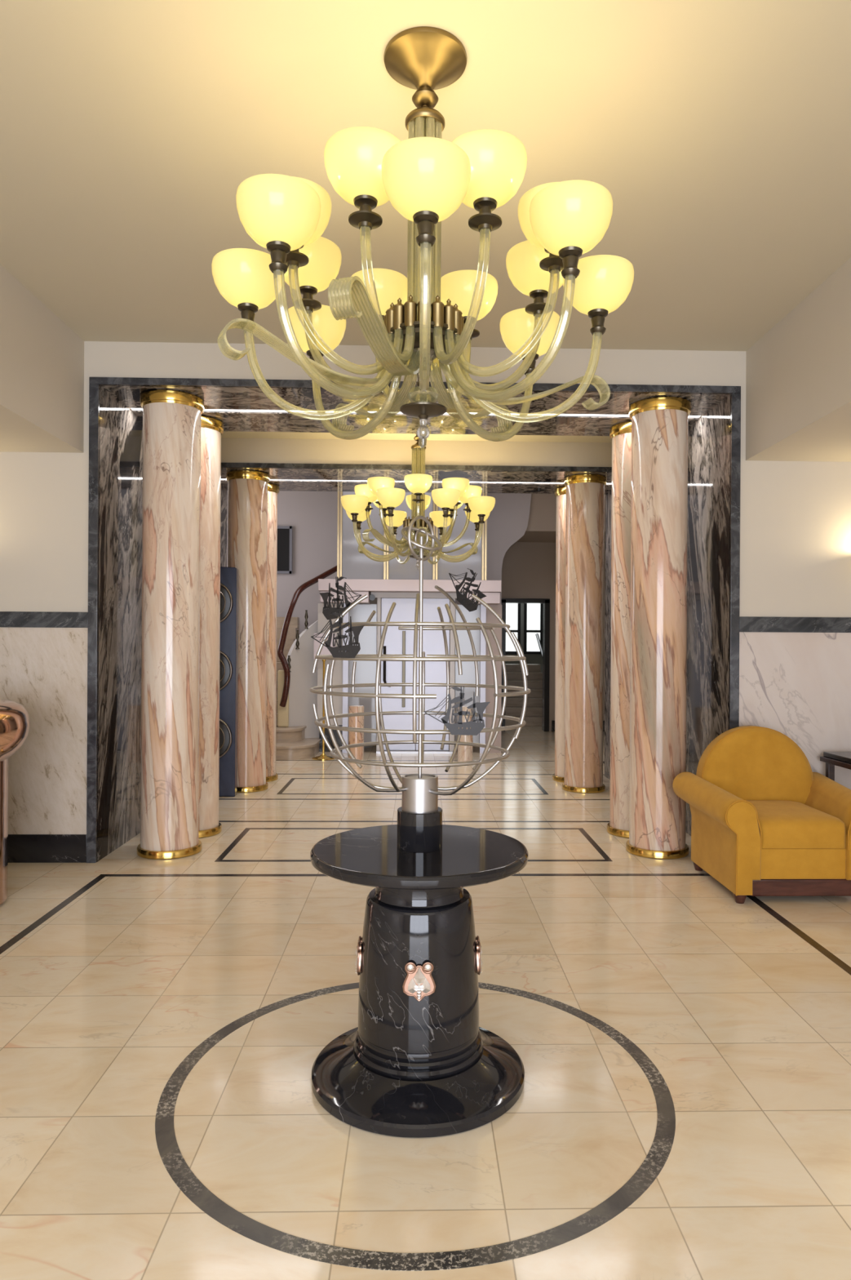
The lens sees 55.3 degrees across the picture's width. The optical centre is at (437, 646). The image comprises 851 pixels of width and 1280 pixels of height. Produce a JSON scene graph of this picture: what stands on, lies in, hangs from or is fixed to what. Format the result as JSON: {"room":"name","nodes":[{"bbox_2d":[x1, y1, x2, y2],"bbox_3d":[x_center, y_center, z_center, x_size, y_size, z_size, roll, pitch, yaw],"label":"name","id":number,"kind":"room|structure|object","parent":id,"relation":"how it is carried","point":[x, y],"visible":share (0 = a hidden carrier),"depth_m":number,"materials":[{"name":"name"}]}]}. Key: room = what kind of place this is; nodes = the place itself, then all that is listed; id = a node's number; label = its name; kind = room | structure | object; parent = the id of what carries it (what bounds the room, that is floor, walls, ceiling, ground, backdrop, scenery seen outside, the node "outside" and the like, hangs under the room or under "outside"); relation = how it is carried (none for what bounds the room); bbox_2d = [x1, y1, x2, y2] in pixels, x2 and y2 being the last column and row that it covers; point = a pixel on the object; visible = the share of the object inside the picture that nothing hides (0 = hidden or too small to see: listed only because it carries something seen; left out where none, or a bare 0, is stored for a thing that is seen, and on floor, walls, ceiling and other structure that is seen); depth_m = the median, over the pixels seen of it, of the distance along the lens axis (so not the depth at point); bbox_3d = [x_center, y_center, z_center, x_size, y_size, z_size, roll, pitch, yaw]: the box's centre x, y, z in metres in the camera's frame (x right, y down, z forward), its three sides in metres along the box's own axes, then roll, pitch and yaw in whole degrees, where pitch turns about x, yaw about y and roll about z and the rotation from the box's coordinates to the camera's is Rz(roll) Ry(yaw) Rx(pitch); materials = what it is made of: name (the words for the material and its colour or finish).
{"room":"hotel lobby","nodes":[
{"label":"hotel lobby","id":0,"kind":"room"},
{"bbox_2d":[226,490,462,735],"bbox_3d":[-1.667,-0.760,12.787,4.500,4.300,0.150,0,0,-1],"label":"wall","id":1,"kind":"structure","parent":0,"point":[313,516],"depth_m":12.70,"materials":[{"name":"grey paint"}]},
{"bbox_2d":[277,525,292,573],"bbox_3d":[-2.538,-1.505,12.662,0.545,0.740,0.035,0,0,-1],"label":"framed picture","id":2,"kind":"object","parent":1,"relation":"attached to","point":[284,532],"visible":0.34,"depth_m":12.66,"materials":[{"name":"black"}]},
{"bbox_2d":[221,437,612,466],"bbox_3d":[-0.202,-0.801,8.232,7.200,4.400,1.090,0,0,-1],"label":"ceiling","id":3,"kind":"structure","parent":0,"point":[287,451],"depth_m":7.68,"materials":[{"name":"beige paint"}]},
{"bbox_2d":[220,485,227,567],"bbox_3d":[-2.260,-0.146,8.181,0.012,3.066,1.114,0,0,-1],"label":"trim","id":4,"kind":"structure","parent":3,"relation":"attached to","point":[224,508],"depth_m":8.59,"materials":[{"name":"stone"}]},
{"bbox_2d":[221,462,612,472],"bbox_3d":[-0.192,-0.157,7.672,4.216,3.112,0.030,0,0,-1],"label":"trim","id":5,"kind":"structure","parent":3,"relation":"attached to","point":[257,465],"depth_m":7.66,"materials":[{"name":"grey stone"}]},
{"bbox_2d":[221,467,612,494],"bbox_3d":[-0.197,-1.684,8.232,4.120,0.034,1.114,0,0,-1],"label":"trim","id":6,"kind":"structure","parent":3,"relation":"attached to","point":[274,473],"depth_m":8.06,"materials":[{"name":"stone"}]},
{"bbox_2d":[221,479,612,484],"bbox_3d":[-0.197,-1.684,8.232,4.092,0.024,0.076,0,0,-1],"label":"light strip","id":7,"kind":"object","parent":3,"relation":"attached to","point":[221,479],"visible":0.02,"depth_m":8.26,"materials":[{"name":"white"}]},
{"bbox_2d":[604,489,612,779],"bbox_3d":[1.847,-0.122,8.284,0.012,3.066,1.114,0,0,-1],"label":"trim","id":8,"kind":"structure","parent":3,"relation":"attached to","point":[609,495],"depth_m":8.70,"materials":[{"name":"stone"}]},
{"bbox_2d":[221,431,612,442],"bbox_3d":[-0.165,-2.001,7.020,7.200,0.100,1.335,0,0,-1],"label":"ceiling","id":9,"kind":"structure","parent":0,"point":[230,434],"depth_m":7.57,"materials":[{"name":"beige paint"}]},
{"bbox_2d":[341,433,495,569],"bbox_3d":[-0.165,-1.308,7.077,1.305,1.286,1.345,0,0,-1],"label":"chandelier","id":10,"kind":"object","parent":9,"relation":"hanging from","point":[380,491],"visible":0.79,"depth_m":6.85,"materials":[{"name":"yellow glass"}]},
{"bbox_2d":[351,512,359,522],"bbox_3d":[-0.697,-1.086,6.843,0.068,0.075,0.068,0,0,-24],"label":"socket","id":11,"kind":"object","parent":10,"relation":"attached to","point":[354,516],"depth_m":6.82,"materials":[{"name":"brown metal"}]},
{"bbox_2d":[355,520,362,529],"bbox_3d":[-0.708,-1.086,7.286,0.068,0.075,0.068,0,0,21],"label":"socket","id":12,"kind":"object","parent":10,"relation":"attached to","point":[358,523],"depth_m":7.27,"materials":[{"name":"brown metal"}]},
{"bbox_2d":[364,502,373,511],"bbox_3d":[-0.606,-1.216,7.067,0.096,0.080,0.096,0,0,-1],"label":"socket","id":13,"kind":"object","parent":10,"relation":"attached to","point":[368,508],"depth_m":7.05,"materials":[{"name":"brown metal"}]},
{"bbox_2d":[378,507,387,517],"bbox_3d":[-0.485,-1.215,7.381,0.096,0.080,0.096,0,0,44],"label":"socket","id":14,"kind":"object","parent":10,"relation":"attached to","point":[384,509],"depth_m":7.36,"materials":[{"name":"brown metal"}]},
{"bbox_2d":[386,506,395,516],"bbox_3d":[-0.375,-1.084,6.537,0.068,0.075,0.068,0,0,21],"label":"socket","id":15,"kind":"object","parent":10,"relation":"attached to","point":[390,510],"depth_m":6.52,"materials":[{"name":"brown metal"}]},
{"bbox_2d":[391,526,398,534],"bbox_3d":[-0.402,-1.084,7.608,0.068,0.075,0.068,0,0,-24],"label":"socket","id":16,"kind":"object","parent":10,"relation":"attached to","point":[395,528],"depth_m":7.59,"materials":[{"name":"brown metal"}]},
{"bbox_2d":[413,493,424,503],"bbox_3d":[-0.155,-1.213,6.638,0.096,0.080,0.096,0,0,-1],"label":"socket","id":17,"kind":"object","parent":10,"relation":"attached to","point":[418,500],"depth_m":6.62,"materials":[{"name":"brown metal"}]},
{"bbox_2d":[438,526,445,535],"bbox_3d":[0.042,-1.081,7.619,0.068,0.075,0.068,0,0,21],"label":"socket","id":18,"kind":"object","parent":10,"relation":"attached to","point":[441,528],"depth_m":7.60,"materials":[{"name":"brown metal"}]},
{"bbox_2d":[441,506,449,517],"bbox_3d":[0.069,-1.081,6.548,0.068,0.075,0.068,0,0,-24],"label":"socket","id":19,"kind":"object","parent":10,"relation":"attached to","point":[446,509],"depth_m":6.53,"materials":[{"name":"brown metal"}]},
{"bbox_2d":[448,508,457,518],"bbox_3d":[0.138,-1.211,7.397,0.096,0.080,0.096,0,0,44],"label":"socket","id":20,"kind":"object","parent":10,"relation":"attached to","point":[451,510],"depth_m":7.38,"materials":[{"name":"brown metal"}]},
{"bbox_2d":[463,502,471,512],"bbox_3d":[0.274,-1.210,7.089,0.096,0.080,0.096,0,0,-1],"label":"socket","id":21,"kind":"object","parent":10,"relation":"attached to","point":[468,509],"depth_m":7.07,"materials":[{"name":"brown metal"}]},
{"bbox_2d":[474,522,481,530],"bbox_3d":[0.364,-1.079,7.313,0.068,0.075,0.068,0,0,-24],"label":"socket","id":22,"kind":"object","parent":10,"relation":"attached to","point":[477,524],"depth_m":7.29,"materials":[{"name":"brown metal"}]},
{"bbox_2d":[477,514,485,523],"bbox_3d":[0.375,-1.079,6.870,0.068,0.075,0.068,0,0,21],"label":"socket","id":23,"kind":"object","parent":10,"relation":"attached to","point":[481,516],"depth_m":6.85,"materials":[{"name":"brown metal"}]},
{"bbox_2d":[0,725,850,1279],"bbox_3d":[-0.197,1.474,7.498,7.200,0.150,21.400,0,0,-1],"label":"floor","id":24,"kind":"structure","parent":0,"point":[746,1024],"depth_m":2.75,"materials":[{"name":"beige tile"}]},
{"bbox_2d":[0,698,30,905],"bbox_3d":[-2.802,0.839,4.231,1.212,1.088,1.212,0,0,-1],"label":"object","id":25,"kind":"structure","parent":24,"relation":"on","point":[15,722],"depth_m":4.30,"materials":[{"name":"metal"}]},
{"bbox_2d":[137,389,204,859],"bbox_3d":[-1.803,-0.143,5.496,0.420,3.065,0.420,0,0,-1],"label":"marble column","id":26,"kind":"structure","parent":24,"relation":"on","point":[172,419],"depth_m":5.33,"materials":[{"name":"pink stone"}]},
{"bbox_2d":[199,415,223,838],"bbox_3d":[-1.817,-0.144,6.061,0.420,3.065,0.420,0,0,-1],"label":"marble column","id":27,"kind":"structure","parent":24,"relation":"on","point":[212,428],"depth_m":5.95,"materials":[{"name":"pink stone"}]},
{"bbox_2d":[218,566,238,796],"bbox_3d":[-2.126,0.317,7.520,0.532,2.140,0.108,0,0,-1],"label":"door","id":28,"kind":"structure","parent":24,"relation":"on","point":[228,646],"depth_m":7.49,"materials":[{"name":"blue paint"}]},
{"bbox_2d":[226,470,270,792],"bbox_3d":[-1.854,-0.144,7.911,0.420,3.065,0.420,0,0,-1],"label":"marble column","id":29,"kind":"structure","parent":24,"relation":"on","point":[247,490],"depth_m":7.75,"materials":[{"name":"pink stone"}]},
{"bbox_2d":[266,483,279,782],"bbox_3d":[-1.868,-0.144,8.476,0.420,3.065,0.420,0,0,-1],"label":"marble column","id":30,"kind":"structure","parent":24,"relation":"on","point":[273,489],"depth_m":8.38,"materials":[{"name":"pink stone"}]},
{"bbox_2d":[311,659,334,759],"bbox_3d":[-1.408,0.764,10.068,0.280,1.255,0.280,0,0,-1],"label":"stanchion","id":31,"kind":"object","parent":24,"relation":"on","point":[322,757],"visible":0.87,"depth_m":10.05,"materials":[{"name":"gold metal"}]},
{"bbox_2d":[275,564,377,759],"bbox_3d":[-2.205,-0.030,11.103,2.750,2.834,2.390,0,0,-1],"label":"staircase","id":32,"kind":"structure","parent":24,"relation":"on","point":[298,736],"depth_m":10.69,"materials":[{"name":"beige stone"}]},
{"bbox_2d":[348,705,364,759],"bbox_3d":[-0.978,1.057,9.809,0.184,0.675,0.184,0,0,-1],"label":"bollard","id":33,"kind":"object","parent":24,"relation":"on","point":[357,722],"visible":0.72,"depth_m":9.73,"materials":[{"name":"pink stone"}]},
{"bbox_2d":[314,491,502,753],"bbox_3d":[-0.366,-0.747,10.574,2.450,4.290,0.440,0,0,-1],"label":"elevator","id":34,"kind":"object","parent":24,"relation":"on","point":[365,575],"visible":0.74,"depth_m":10.67,"materials":[{"name":"silver metal"}]},
{"bbox_2d":[369,594,375,600],"bbox_3d":[-0.847,-0.635,10.555,0.080,0.080,0.015,0,0,-1],"label":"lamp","id":35,"kind":"object","parent":34,"relation":"attached to","point":[372,597],"depth_m":10.55,"materials":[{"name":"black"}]},
{"bbox_2d":[276,777,548,794],"bbox_3d":[-0.238,1.398,8.132,2.570,0.001,0.930,0,0,-1],"label":"trim","id":36,"kind":"structure","parent":24,"relation":"on","point":[535,780],"depth_m":7.89,"materials":[{"name":"black stone"}]},
{"bbox_2d":[214,827,612,862],"bbox_3d":[-0.158,1.399,5.763,2.590,0.001,0.970,0,0,-1],"label":"trim","id":37,"kind":"structure","parent":24,"relation":"on","point":[220,859],"depth_m":5.69,"materials":[{"name":"black stone"}]},
{"bbox_2d":[218,798,609,822],"bbox_3d":[-0.183,1.398,6.950,5.200,0.001,0.975,0,0,-1],"label":"trim","id":38,"kind":"structure","parent":24,"relation":"on","point":[219,798],"depth_m":6.52,"materials":[{"name":"black stone"}]},
{"bbox_2d":[155,982,675,1271],"bbox_3d":[-0.064,1.399,2.619,1.600,0.001,1.600,0,0,-1],"label":"ring","id":39,"kind":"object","parent":24,"relation":"on","point":[171,1157],"depth_m":2.06,"materials":[{"name":"grey stone"}]},
{"bbox_2d":[310,824,528,1137],"bbox_3d":[-0.060,1.027,2.651,0.706,0.745,0.706,0,0,-1],"label":"pedestal table","id":40,"kind":"object","parent":24,"relation":"on","point":[418,1062],"visible":0.95,"depth_m":2.48,"materials":[{"name":"black stone"}]},
{"bbox_2d":[310,515,531,852],"bbox_3d":[-0.054,0.114,2.645,0.711,1.081,0.724,0,0,-1],"label":"sculpture","id":41,"kind":"object","parent":40,"relation":"on","point":[420,815],"visible":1,"depth_m":2.59,"materials":[{"name":"silver metal"}]},
{"bbox_2d":[0,873,850,974],"bbox_3d":[-0.038,1.399,1.195,3.830,0.001,7.590,0,0,-1],"label":"trim","id":42,"kind":"structure","parent":24,"relation":"on","point":[6,945],"depth_m":4.51,"materials":[{"name":"black stone"}]},
{"bbox_2d":[275,760,604,774],"bbox_3d":[-0.245,1.398,9.402,4.600,0.001,1.090,0,0,-1],"label":"trim","id":43,"kind":"structure","parent":24,"relation":"on","point":[276,760],"depth_m":8.91,"materials":[{"name":"black stone"}]},
{"bbox_2d":[457,706,473,762],"bbox_3d":[0.342,1.064,9.842,0.184,0.675,0.184,0,0,-1],"label":"bollard","id":44,"kind":"object","parent":24,"relation":"on","point":[465,753],"visible":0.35,"depth_m":9.76,"materials":[{"name":"pink stone"}]},
{"bbox_2d":[505,633,542,726],"bbox_3d":[1.460,0.570,15.385,1.200,1.676,2.314,0,0,-1],"label":"staircase","id":45,"kind":"structure","parent":24,"relation":"on","point":[514,704],"depth_m":15.19,"materials":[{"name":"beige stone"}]},
{"bbox_2d":[552,486,566,782],"bbox_3d":[1.436,-0.124,8.559,0.420,3.065,0.420,0,0,-1],"label":"marble column","id":46,"kind":"structure","parent":24,"relation":"on","point":[560,493],"depth_m":8.45,"materials":[{"name":"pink stone"}]},
{"bbox_2d":[562,473,607,793],"bbox_3d":[1.450,-0.124,7.994,0.420,3.065,0.420,0,0,-1],"label":"marble column","id":47,"kind":"structure","parent":24,"relation":"on","point":[585,492],"depth_m":7.83,"materials":[{"name":"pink stone"}]},
{"bbox_2d":[607,421,631,838],"bbox_3d":[1.507,-0.124,6.145,0.420,3.065,0.420,0,0,-1],"label":"marble column","id":48,"kind":"structure","parent":24,"relation":"on","point":[620,434],"depth_m":6.03,"materials":[{"name":"pink stone"}]},
{"bbox_2d":[626,396,691,859],"bbox_3d":[1.521,-0.124,5.580,0.420,3.065,0.420,0,0,-1],"label":"marble column","id":49,"kind":"structure","parent":24,"relation":"on","point":[660,424],"depth_m":5.42,"materials":[{"name":"pink stone"}]},
{"bbox_2d":[673,725,850,903],"bbox_3d":[1.999,0.957,4.806,0.993,0.910,0.758,0,0,-1],"label":"armchair","id":50,"kind":"object","parent":24,"relation":"on","point":[764,823],"visible":1,"depth_m":4.60,"materials":[{"name":"yellow fabric"}]},
{"bbox_2d":[745,800,845,848],"bbox_3d":[2.001,1.020,4.728,0.477,0.172,0.587,0,0,-1],"label":"seat cushion","id":51,"kind":"object","parent":50,"relation":"on","point":[782,824],"depth_m":4.44,"materials":[{"name":"yellow fabric"}]},
{"bbox_2d":[820,751,850,781],"bbox_3d":[2.798,1.049,5.052,0.630,0.735,0.430,0,0,-1],"label":"side table","id":52,"kind":"object","parent":24,"relation":"on","point":[843,759],"visible":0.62,"depth_m":5.14,"materials":[{"name":"black"}]},
{"bbox_2d":[0,0,850,351],"bbox_3d":[-0.014,-2.000,1.040,4.304,0.100,8.480,0,0,-1],"label":"ceiling","id":53,"kind":"structure","parent":0,"point":[717,132],"depth_m":3.11,"materials":[{"name":"beige paint"}]},
{"bbox_2d":[211,26,634,448],"bbox_3d":[-0.043,-1.307,2.688,1.305,1.286,1.345,0,0,21],"label":"chandelier","id":54,"kind":"object","parent":53,"relation":"hanging from","point":[425,176],"visible":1,"depth_m":2.56,"materials":[{"name":"yellow glass"}]},
{"bbox_2d":[237,302,258,330],"bbox_3d":[-0.624,-1.085,2.675,0.068,0.075,0.068,0,0,-1],"label":"socket","id":55,"kind":"object","parent":54,"relation":"attached to","point":[247,310],"depth_m":2.66,"materials":[{"name":"brown metal"}]},
{"bbox_2d":[266,240,290,275],"bbox_3d":[-0.444,-1.084,2.269,0.068,0.075,0.068,0,0,44],"label":"socket","id":56,"kind":"object","parent":54,"relation":"attached to","point":[278,250],"depth_m":2.25,"materials":[{"name":"brown metal"}]},
{"bbox_2d":[285,244,309,269],"bbox_3d":[-0.446,-1.215,2.511,0.096,0.080,0.096,0,0,-24],"label":"socket","id":57,"kind":"object","parent":54,"relation":"attached to","point":[295,260],"depth_m":2.49,"materials":[{"name":"brown metal"}]},
{"bbox_2d":[294,285,321,313],"bbox_3d":[-0.454,-1.215,2.848,0.096,0.080,0.096,0,0,21],"label":"socket","id":58,"kind":"object","parent":54,"relation":"attached to","point":[310,304],"depth_m":2.83,"materials":[{"name":"brown metal"}]},
{"bbox_2d":[306,350,324,373],"bbox_3d":[-0.465,-1.084,3.089,0.068,0.075,0.068,0,0,44],"label":"socket","id":59,"kind":"object","parent":54,"relation":"attached to","point":[308,352],"depth_m":3.07,"materials":[{"name":"brown metal"}]},
{"bbox_2d":[348,194,382,231],"bbox_3d":[-0.202,-1.213,2.279,0.096,0.080,0.096,0,0,21],"label":"socket","id":60,"kind":"object","parent":54,"relation":"attached to","point":[364,220],"depth_m":2.26,"materials":[{"name":"brown metal"}]},
{"bbox_2d":[413,210,439,248],"bbox_3d":[-0.030,-1.082,2.110,0.068,0.075,0.068,0,0,-1],"label":"socket","id":61,"kind":"object","parent":54,"relation":"attached to","point":[425,220],"depth_m":2.09,"materials":[{"name":"brown metal"}]},
{"bbox_2d":[463,315,479,340],"bbox_3d":[0.115,-1.211,3.100,0.096,0.080,0.096,0,0,21],"label":"socket","id":62,"kind":"object","parent":54,"relation":"attached to","point":[476,333],"depth_m":3.08,"materials":[{"name":"brown metal"}]},
{"bbox_2d":[468,196,502,234],"bbox_3d":[0.135,-1.211,2.287,0.096,0.080,0.096,0,0,-24],"label":"socket","id":63,"kind":"object","parent":54,"relation":"attached to","point":[485,222],"depth_m":2.27,"materials":[{"name":"brown metal"}]},
{"bbox_2d":[521,353,539,375],"bbox_3d":[0.355,-1.079,3.110,0.068,0.075,0.068,0,0,44],"label":"socket","id":64,"kind":"object","parent":54,"relation":"attached to","point":[532,366],"depth_m":3.09,"materials":[{"name":"brown metal"}]},
{"bbox_2d":[525,289,552,317],"bbox_3d":[0.359,-1.210,2.868,0.096,0.080,0.096,0,0,-24],"label":"socket","id":65,"kind":"object","parent":54,"relation":"attached to","point":[536,308],"depth_m":2.85,"materials":[{"name":"brown metal"}]},
{"bbox_2d":[539,248,564,273],"bbox_3d":[0.367,-1.210,2.531,0.096,0.080,0.096,0,0,21],"label":"socket","id":66,"kind":"object","parent":54,"relation":"attached to","point":[553,264],"depth_m":2.52,"materials":[{"name":"brown metal"}]},
{"bbox_2d":[558,245,582,279],"bbox_3d":[0.376,-1.079,2.290,0.068,0.075,0.068,0,0,44],"label":"socket","id":67,"kind":"object","parent":54,"relation":"attached to","point":[570,255],"depth_m":2.27,"materials":[{"name":"brown metal"}]},
{"bbox_2d":[587,308,608,336],"bbox_3d":[0.536,-1.078,2.704,0.068,0.075,0.068,0,0,-1],"label":"socket","id":68,"kind":"object","parent":54,"relation":"attached to","point":[597,316],"depth_m":2.69,"materials":[{"name":"brown metal"}]},
{"bbox_2d":[0,341,850,617],"bbox_3d":[-0.141,-0.801,5.816,7.200,4.400,1.075,0,0,-1],"label":"wall","id":69,"kind":"structure","parent":0,"point":[796,516],"depth_m":5.29,"materials":[{"name":"beige paint"}]},
{"bbox_2d":[0,626,88,834],"bbox_3d":[-2.990,0.539,5.199,1.490,1.326,0.014,0,0,-1],"label":"wall panel","id":70,"kind":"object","parent":69,"relation":"attached to","point":[43,670],"depth_m":5.21,"materials":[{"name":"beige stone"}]},
{"bbox_2d":[0,611,88,627],"bbox_3d":[-2.986,-0.174,5.195,1.490,0.100,0.022,0,0,-1],"label":"trim","id":71,"kind":"structure","parent":69,"relation":"attached to","point":[7,619],"depth_m":5.20,"materials":[{"name":"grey stone"}]},
{"bbox_2d":[8,834,86,862],"bbox_3d":[-2.994,1.292,5.195,1.490,0.180,0.022,0,0,-1],"label":"baseboard","id":72,"kind":"structure","parent":69,"relation":"attached to","point":[22,848],"depth_m":5.20,"materials":[{"name":"black stone"}]},
{"bbox_2d":[97,385,142,862],"bbox_3d":[-2.199,-0.146,5.764,0.012,3.066,1.099,0,0,-1],"label":"marble wall panel","id":73,"kind":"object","parent":69,"relation":"attached to","point":[121,430],"depth_m":5.58,"materials":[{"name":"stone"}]},
{"bbox_2d":[86,377,741,862],"bbox_3d":[-0.131,-0.157,5.263,4.216,3.112,0.030,0,0,-1],"label":"trim","id":74,"kind":"structure","parent":69,"relation":"attached to","point":[95,383],"depth_m":5.21,"materials":[{"name":"grey stone"}]},
{"bbox_2d":[100,385,731,435],"bbox_3d":[-0.136,-1.684,5.816,4.120,0.034,1.099,0,0,-1],"label":"trim","id":75,"kind":"structure","parent":69,"relation":"attached to","point":[214,397],"depth_m":5.71,"materials":[{"name":"stone"}]},
{"bbox_2d":[130,408,701,417],"bbox_3d":[-0.136,-1.684,5.816,4.092,0.024,0.076,0,0,-1],"label":"light strip","id":76,"kind":"object","parent":69,"relation":"attached to","point":[132,409],"visible":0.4,"depth_m":5.83,"materials":[{"name":"glowing white light-emitting plastic"}]},
{"bbox_2d":[686,394,731,835],"bbox_3d":[1.908,-0.122,5.867,0.012,3.066,1.099,0,0,-1],"label":"trim","id":77,"kind":"structure","parent":69,"relation":"attached to","point":[709,438],"depth_m":5.72,"materials":[{"name":"stone"}]},
{"bbox_2d":[739,631,850,789],"bbox_3d":[2.718,0.573,5.343,1.490,1.326,0.014,0,0,-1],"label":"wall panel","id":78,"kind":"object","parent":69,"relation":"attached to","point":[797,686],"depth_m":5.33,"materials":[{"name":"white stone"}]},
{"bbox_2d":[739,616,850,632],"bbox_3d":[2.723,-0.140,5.339,1.490,0.100,0.022,0,0,-1],"label":"trim","id":79,"kind":"structure","parent":69,"relation":"attached to","point":[747,624],"depth_m":5.32,"materials":[{"name":"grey stone"}]},
{"bbox_2d":[481,493,531,604],"bbox_3d":[1.005,-0.624,12.104,0.850,4.540,0.150,0,0,-1],"label":"wall","id":80,"kind":"structure","parent":0,"point":[508,522],"depth_m":12.03,"materials":[{"name":"grey paint"}]},
{"bbox_2d":[506,603,542,672],"bbox_3d":[1.605,-0.391,15.845,3.000,3.600,4.400,0,0,-1],"label":"wall","id":81,"kind":"structure","parent":0,"point":[533,659],"depth_m":17.96,"materials":[{"name":"grey paint"}]},
{"bbox_2d":[506,603,520,653],"bbox_3d":[1.534,-0.616,17.899,0.600,1.570,0.070,0,0,-1],"label":"window","id":82,"kind":"structure","parent":81,"relation":"in","point":[513,610],"depth_m":17.91,"materials":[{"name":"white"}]},
{"bbox_2d":[524,603,542,653],"bbox_3d":[2.124,-0.612,17.914,0.420,1.570,0.070,0,0,-1],"label":"window","id":83,"kind":"structure","parent":81,"relation":"in","point":[533,612],"depth_m":17.92,"materials":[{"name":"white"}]},
{"bbox_2d":[502,542,605,731],"bbox_3d":[-0.335,-0.802,13.521,7.200,4.400,0.150,0,0,-1],"label":"wall","id":84,"kind":"structure","parent":0,"point":[528,568],"depth_m":13.49,"materials":[{"name":"beige paint"}]},
{"bbox_2d":[501,598,550,731],"bbox_3d":[1.458,0.309,13.551,0.800,2.200,0.220,0,0,-1],"label":"door frame","id":85,"kind":"structure","parent":84,"relation":"in","point":[546,602],"depth_m":13.45,"materials":[{"name":"black"}]},
{"bbox_2d":[551,720,604,731],"bbox_3d":[2.579,1.325,13.509,1.350,0.180,0.019,0,0,-1],"label":"baseboard","id":86,"kind":"structure","parent":84,"relation":"attached to","point":[553,721],"depth_m":13.48,"materials":[{"name":"black stone"}]},
{"bbox_2d":[516,493,605,542],"bbox_3d":[2.216,-2.307,12.859,2.150,1.160,1.300,0,0,-1],"label":"wall","id":87,"kind":"structure","parent":0,"point":[541,527],"depth_m":12.19,"materials":[{"name":"beige paint"}]},
{"bbox_3d":[-3.775,-0.822,5.107,0.100,4.400,16.800,0,0,-1],"label":"wall","id":88,"kind":"structure","parent":0,"visible":0},
{"bbox_2d":[0,264,84,453],"bbox_3d":[-2.891,-1.658,0.967,1.448,0.818,8.480,0,0,-1],"label":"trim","id":89,"kind":"structure","parent":88,"relation":"attached to","point":[42,358],"depth_m":4.65,"materials":[{"name":"beige paint"}]},
{"bbox_3d":[3.523,-0.779,5.290,0.100,4.400,16.800,0,0,-1],"label":"wall","id":90,"kind":"structure","parent":0,"visible":0},
{"bbox_2d":[746,257,850,462],"bbox_3d":[2.859,-1.624,1.112,1.448,0.818,8.480,0,0,-1],"label":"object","id":91,"kind":"structure","parent":90,"relation":"attached to","point":[798,374],"depth_m":4.63,"materials":[{"name":"beige paint"}]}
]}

